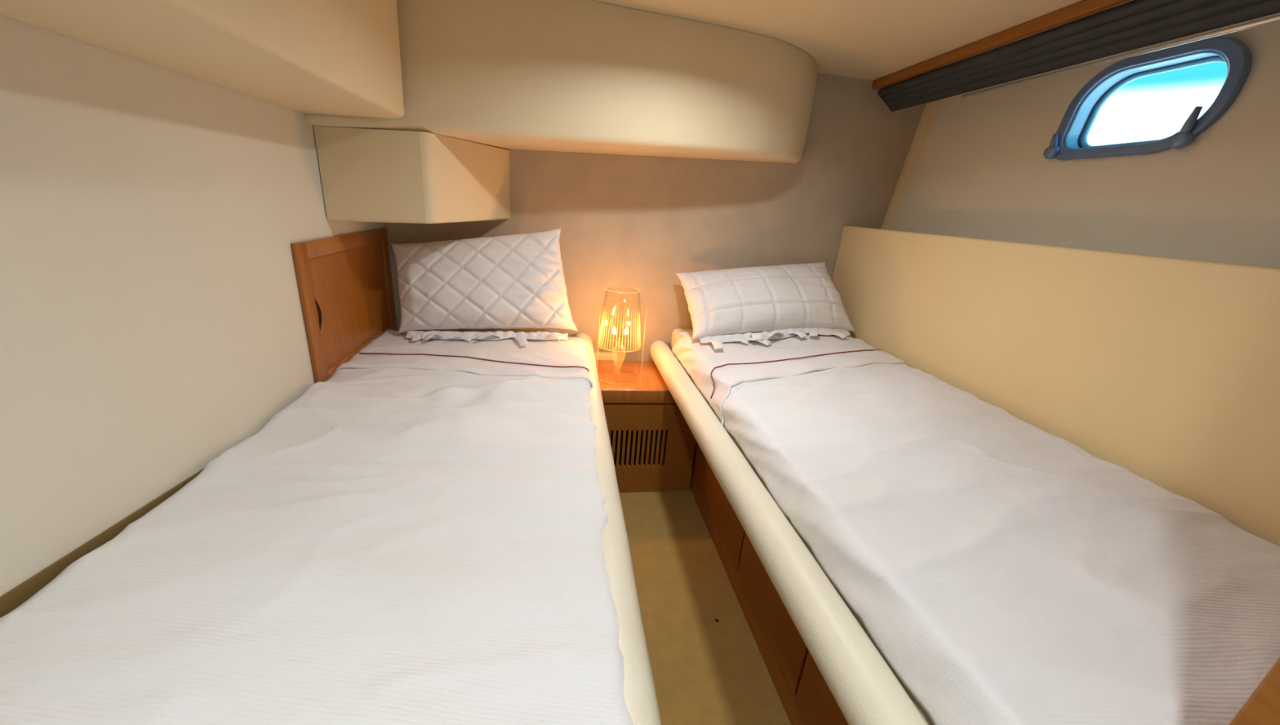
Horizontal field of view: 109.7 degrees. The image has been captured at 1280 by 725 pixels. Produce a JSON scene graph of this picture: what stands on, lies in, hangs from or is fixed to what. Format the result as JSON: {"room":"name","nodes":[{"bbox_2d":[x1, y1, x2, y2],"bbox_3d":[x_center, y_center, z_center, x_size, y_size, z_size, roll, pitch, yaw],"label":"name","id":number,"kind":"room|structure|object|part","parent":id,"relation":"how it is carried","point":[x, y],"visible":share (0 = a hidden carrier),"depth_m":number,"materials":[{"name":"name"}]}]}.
{"room":"yacht cabin","nodes":[
{"label":"yacht cabin","id":0,"kind":"room"},
{"bbox_2d":[0,14,383,596],"bbox_3d":[-0.831,0.194,0.204,0.060,1.808,3.700,1,20,-10],"label":"wall","id":1,"kind":"structure","parent":0,"point":[152,321],"depth_m":0.79,"materials":[{"name":"paint"}]},
{"bbox_2d":[0,468,203,617],"bbox_3d":[-0.896,0.317,0.766,0.004,0.160,1.060,1,20,-10],"label":"trim","id":2,"kind":"structure","parent":1,"relation":"attached to","point":[11,600],"depth_m":0.69,"materials":[{"name":"brown wood"}]},
{"bbox_2d":[0,0,404,117],"bbox_3d":[-0.706,-0.670,0.593,0.279,0.417,1.410,1,20,-10],"label":"locker","id":3,"kind":"object","parent":1,"relation":"attached to","point":[333,57],"visible":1,"depth_m":0.80,"materials":[{"name":"beige plastic"}]},
{"bbox_2d":[290,228,397,382],"bbox_3d":[-1.032,-0.198,1.648,0.013,0.524,0.682,1,20,-10],"label":"wooden wall panel","id":4,"kind":"object","parent":1,"relation":"attached to","point":[344,282],"visible":0.68,"depth_m":1.53,"materials":[{"name":"brown wood"}]},
{"bbox_3d":[-0.986,-0.148,1.382,0.010,0.097,0.019,1,20,-10],"label":"finger pull","id":5,"kind":"part","parent":4,"relation":"part of","materials":[{"name":"black metal"}]},
{"bbox_3d":[-1.013,-0.421,1.570,0.013,0.050,0.572,1,20,-10],"label":"rail","id":6,"kind":"part","parent":4,"relation":"part of","materials":[{"name":"brown wood"}]},
{"bbox_3d":[-1.032,-0.233,1.635,0.007,0.349,0.572,1,20,-10],"label":"inset panel","id":7,"kind":"part","parent":4,"relation":"part of","materials":[{"name":"brown wood"}]},
{"bbox_3d":[-1.047,-0.010,1.714,0.013,0.125,0.572,1,20,-10],"label":"rail","id":8,"kind":"part","parent":4,"relation":"part of","materials":[{"name":"brown wood"}]},
{"bbox_2d":[382,72,926,361],"bbox_3d":[0.116,-0.416,2.161,2.560,1.808,0.060,1,20,-10],"label":"wall","id":9,"kind":"structure","parent":0,"point":[628,224],"depth_m":2.06,"materials":[{"name":"beige paint"}]},
{"bbox_2d":[313,125,510,223],"bbox_3d":[-0.766,-0.661,1.641,0.511,0.294,0.471,1,20,-10],"label":"box","id":10,"kind":"object","parent":9,"relation":"attached to","point":[367,175],"visible":1,"depth_m":1.43,"materials":[{"name":"beige plastic"}]},
{"bbox_2d":[305,0,817,164],"bbox_3d":[-0.107,-0.968,1.618,1.798,0.444,0.505,1,20,-10],"label":"upper cabinet","id":11,"kind":"object","parent":9,"relation":"attached to","point":[575,76],"visible":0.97,"depth_m":1.48,"materials":[{"name":"beige plastic"}]},
{"bbox_2d":[880,99,940,230],"bbox_3d":[1.264,-0.903,2.092,0.114,0.610,0.084,1,20,-10],"label":"trim","id":12,"kind":"structure","parent":9,"relation":"attached to","point":[930,110],"depth_m":2.09,"materials":[{"name":"beige plastic"}]},
{"bbox_2d":[618,488,791,724],"bbox_3d":[0.325,1.084,0.750,2.560,0.050,3.760,1,20,-10],"label":"floor","id":13,"kind":"structure","parent":0,"point":[705,671],"depth_m":1.40,"materials":[{"name":"carpet"}]},
{"bbox_2d":[573,333,661,724],"bbox_3d":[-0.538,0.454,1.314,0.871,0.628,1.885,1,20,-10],"label":"bed rail","id":14,"kind":"object","parent":13,"relation":"on","point":[639,691],"visible":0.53,"depth_m":0.77,"materials":[{"name":"leather"}]},
{"bbox_3d":[-0.574,0.253,1.234,0.760,0.149,1.865,1,20,-10],"label":"mattress","id":15,"kind":"object","parent":14,"relation":"on","visible":0},
{"bbox_2d":[0,368,633,724],"bbox_3d":[-0.499,0.262,0.973,0.848,0.108,1.353,1,20,-10],"label":"bedspread","id":16,"kind":"object","parent":15,"relation":"on","point":[390,546],"visible":0.91,"depth_m":0.68,"materials":[{"name":"white fabric"}]},
{"bbox_2d":[333,329,593,388],"bbox_3d":[-0.612,-0.016,1.687,0.844,0.061,0.571,1,20,-10],"label":"sheet","id":17,"kind":"object","parent":15,"relation":"on","point":[549,359],"visible":0.81,"depth_m":1.63,"materials":[{"name":"white fabric"}]},
{"bbox_2d":[389,227,577,346],"bbox_3d":[-0.628,-0.318,1.800,0.765,0.451,0.284,2,19,-8],"label":"pillow","id":18,"kind":"object","parent":17,"relation":"on","point":[514,281],"visible":1,"depth_m":1.80,"materials":[{"name":"fabric"}]},
{"bbox_2d":[595,360,696,492],"bbox_3d":[-0.023,0.278,2.131,0.481,0.498,0.420,1,20,-10],"label":"nightstand","id":19,"kind":"object","parent":13,"relation":"on","point":[653,445],"visible":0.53,"depth_m":1.96,"materials":[{"name":"brown wood"}]},
{"bbox_2d":[594,351,617,360],"bbox_3d":[-0.167,-0.022,2.196,0.112,0.056,0.040,1,20,-10],"label":"block","id":20,"kind":"object","parent":19,"relation":"on","point":[598,355],"visible":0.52,"depth_m":2.18,"materials":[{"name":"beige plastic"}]},
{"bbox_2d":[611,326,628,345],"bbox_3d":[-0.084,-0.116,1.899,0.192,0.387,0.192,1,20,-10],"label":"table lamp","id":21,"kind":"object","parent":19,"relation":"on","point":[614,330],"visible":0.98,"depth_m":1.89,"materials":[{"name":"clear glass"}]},
{"bbox_3d":[-0.108,-0.135,1.888,0.020,0.034,0.020,1,20,-10],"label":"bulb","id":22,"kind":"part","parent":21,"relation":"part of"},
{"bbox_2d":[617,336,621,345],"bbox_3d":[-0.086,-0.091,1.907,0.014,0.034,0.014,1,20,-10],"label":"socket","id":23,"kind":"object","parent":21,"relation":"attached to","point":[619,338],"depth_m":1.90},
{"bbox_3d":[-0.057,-0.134,1.896,0.020,0.034,0.020,1,20,-10],"label":"bulb","id":24,"kind":"part","parent":21,"relation":"part of","materials":[{"name":"glass"}]},
{"bbox_3d":[0.016,0.229,1.907,0.481,0.120,0.018,1,20,-10],"label":"panel","id":25,"kind":"part","parent":19,"relation":"part of","materials":[{"name":"brown wood"}]},
{"bbox_3d":[-0.007,0.517,2.009,0.481,0.132,0.018,1,20,-10],"label":"panel","id":26,"kind":"part","parent":19,"relation":"part of","materials":[{"name":"brown wood"}]},
{"bbox_3d":[0.177,0.374,1.986,0.130,0.180,0.018,1,20,-10],"label":"panel","id":27,"kind":"part","parent":19,"relation":"part of","materials":[{"name":"brown wood"}]},
{"bbox_2d":[649,340,928,724],"bbox_3d":[0.600,0.490,1.512,0.887,0.604,1.885,1,20,-10],"label":"frame","id":28,"kind":"object","parent":13,"relation":"on","point":[823,667],"visible":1,"depth_m":1.05,"materials":[{"name":"leather"}]},
{"bbox_3d":[0.295,0.455,1.706,0.008,0.318,0.550,1,20,-10],"label":"locker door","id":29,"kind":"part","parent":28,"relation":"part of","materials":[{"name":"brown wood"}]},
{"bbox_3d":[0.342,0.566,1.498,0.020,0.431,1.885,1,20,-10],"label":"panel","id":30,"kind":"part","parent":28,"relation":"part of","materials":[{"name":"brown wood"}]},
{"bbox_3d":[0.368,0.618,1.258,0.008,0.318,0.395,1,20,-10],"label":"locker door","id":31,"kind":"part","parent":28,"relation":"part of","materials":[{"name":"brown wood"}]},
{"bbox_2d":[670,328,933,724],"bbox_3d":[0.680,0.249,1.441,0.798,0.211,1.870,1,20,-10],"label":"mattress","id":32,"kind":"object","parent":28,"relation":"on","point":[676,335],"visible":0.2,"depth_m":0.89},
{"bbox_2d":[723,364,1279,724],"bbox_3d":[0.713,0.237,1.183,0.821,0.168,1.390,1,20,-10],"label":"bedspread","id":33,"kind":"object","parent":32,"relation":"on","point":[1006,571],"visible":0.91,"depth_m":0.77,"materials":[{"name":"white fabric"}]},
{"bbox_2d":[671,331,908,429],"bbox_3d":[0.612,0.016,1.782,0.829,0.170,0.749,1,20,-10],"label":"sheet","id":34,"kind":"object","parent":33,"relation":"on","point":[717,374],"visible":0.81,"depth_m":1.69,"materials":[{"name":"white fabric"}]},
{"bbox_2d":[675,261,855,349],"bbox_3d":[0.584,-0.275,1.994,0.781,0.332,0.444,-1,20,-15],"label":"pillow","id":35,"kind":"object","parent":34,"relation":"on","point":[760,304],"visible":1,"depth_m":1.92,"materials":[{"name":"fabric"}]},
{"bbox_3d":[0.434,0.765,0.854,0.008,0.318,0.455,1,20,-10],"label":"locker door","id":36,"kind":"part","parent":28,"relation":"part of","materials":[{"name":"brown wood"}]},
{"bbox_2d":[591,0,1125,83],"bbox_3d":[0.468,-0.663,0.136,2.560,0.050,3.760,1,20,-10],"label":"ceiling","id":37,"kind":"structure","parent":0,"point":[873,40],"depth_m":1.42,"materials":[{"name":"beige paint"}]},
{"bbox_2d":[871,0,1132,89],"bbox_3d":[1.179,-0.901,1.107,0.030,0.033,1.888,1,20,-10],"label":"fascia","id":38,"kind":"object","parent":37,"relation":"attached to","point":[1084,8],"visible":1,"depth_m":1.38,"materials":[{"name":"brown wood"}]},
{"bbox_2d":[892,12,1279,267],"bbox_3d":[1.443,0.243,0.594,0.300,1.808,3.700,1,20,-10],"label":"wall","id":39,"kind":"structure","parent":0,"point":[982,171],"depth_m":1.34,"materials":[{"name":"beige paint"}]},
{"bbox_2d":[831,225,1279,546],"bbox_3d":[1.114,0.024,1.431,0.035,0.779,1.893,1,20,-10],"label":"wall panel","id":40,"kind":"object","parent":39,"relation":"attached to","point":[1165,371],"visible":0.48,"depth_m":1.11,"materials":[{"name":"leather"}]},
{"bbox_2d":[1043,36,1252,160],"bbox_3d":[1.429,-0.725,1.270,0.133,0.272,0.405,1,20,-10],"label":"window","id":41,"kind":"structure","parent":39,"relation":"in","point":[1069,142],"depth_m":1.25,"materials":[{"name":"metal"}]},
{"bbox_3d":[1.341,-0.710,1.456,0.020,0.056,0.022,-7,23,-31],"label":"lever","id":42,"kind":"part","parent":41,"relation":"part of","materials":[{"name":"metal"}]},
{"bbox_2d":[877,0,1279,111],"bbox_3d":[1.207,-0.832,1.119,0.068,0.100,1.855,1,20,-10],"label":"blind","id":43,"kind":"object","parent":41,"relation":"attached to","point":[1133,24],"visible":1,"depth_m":1.21,"materials":[{"name":"black fabric"}]},
{"bbox_2d":[961,14,1279,97],"bbox_3d":[1.271,-0.709,0.951,0.012,0.019,1.440,1,20,-10],"label":"blind rail","id":44,"kind":"object","parent":43,"relation":"attached to","point":[1275,18],"visible":1,"depth_m":1.11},
{"bbox_3d":[1.392,-0.606,1.143,0.021,0.077,0.027,9,20,12],"label":"lever","id":45,"kind":"part","parent":41,"relation":"part of","materials":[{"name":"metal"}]},
{"bbox_2d":[1228,657,1279,724],"bbox_3d":[1.053,0.260,0.455,0.960,1.808,0.050,1,20,-10],"label":"wall","id":46,"kind":"structure","parent":0,"point":[1262,707],"depth_m":0.41,"materials":[{"name":"brown wood"}]}
]}

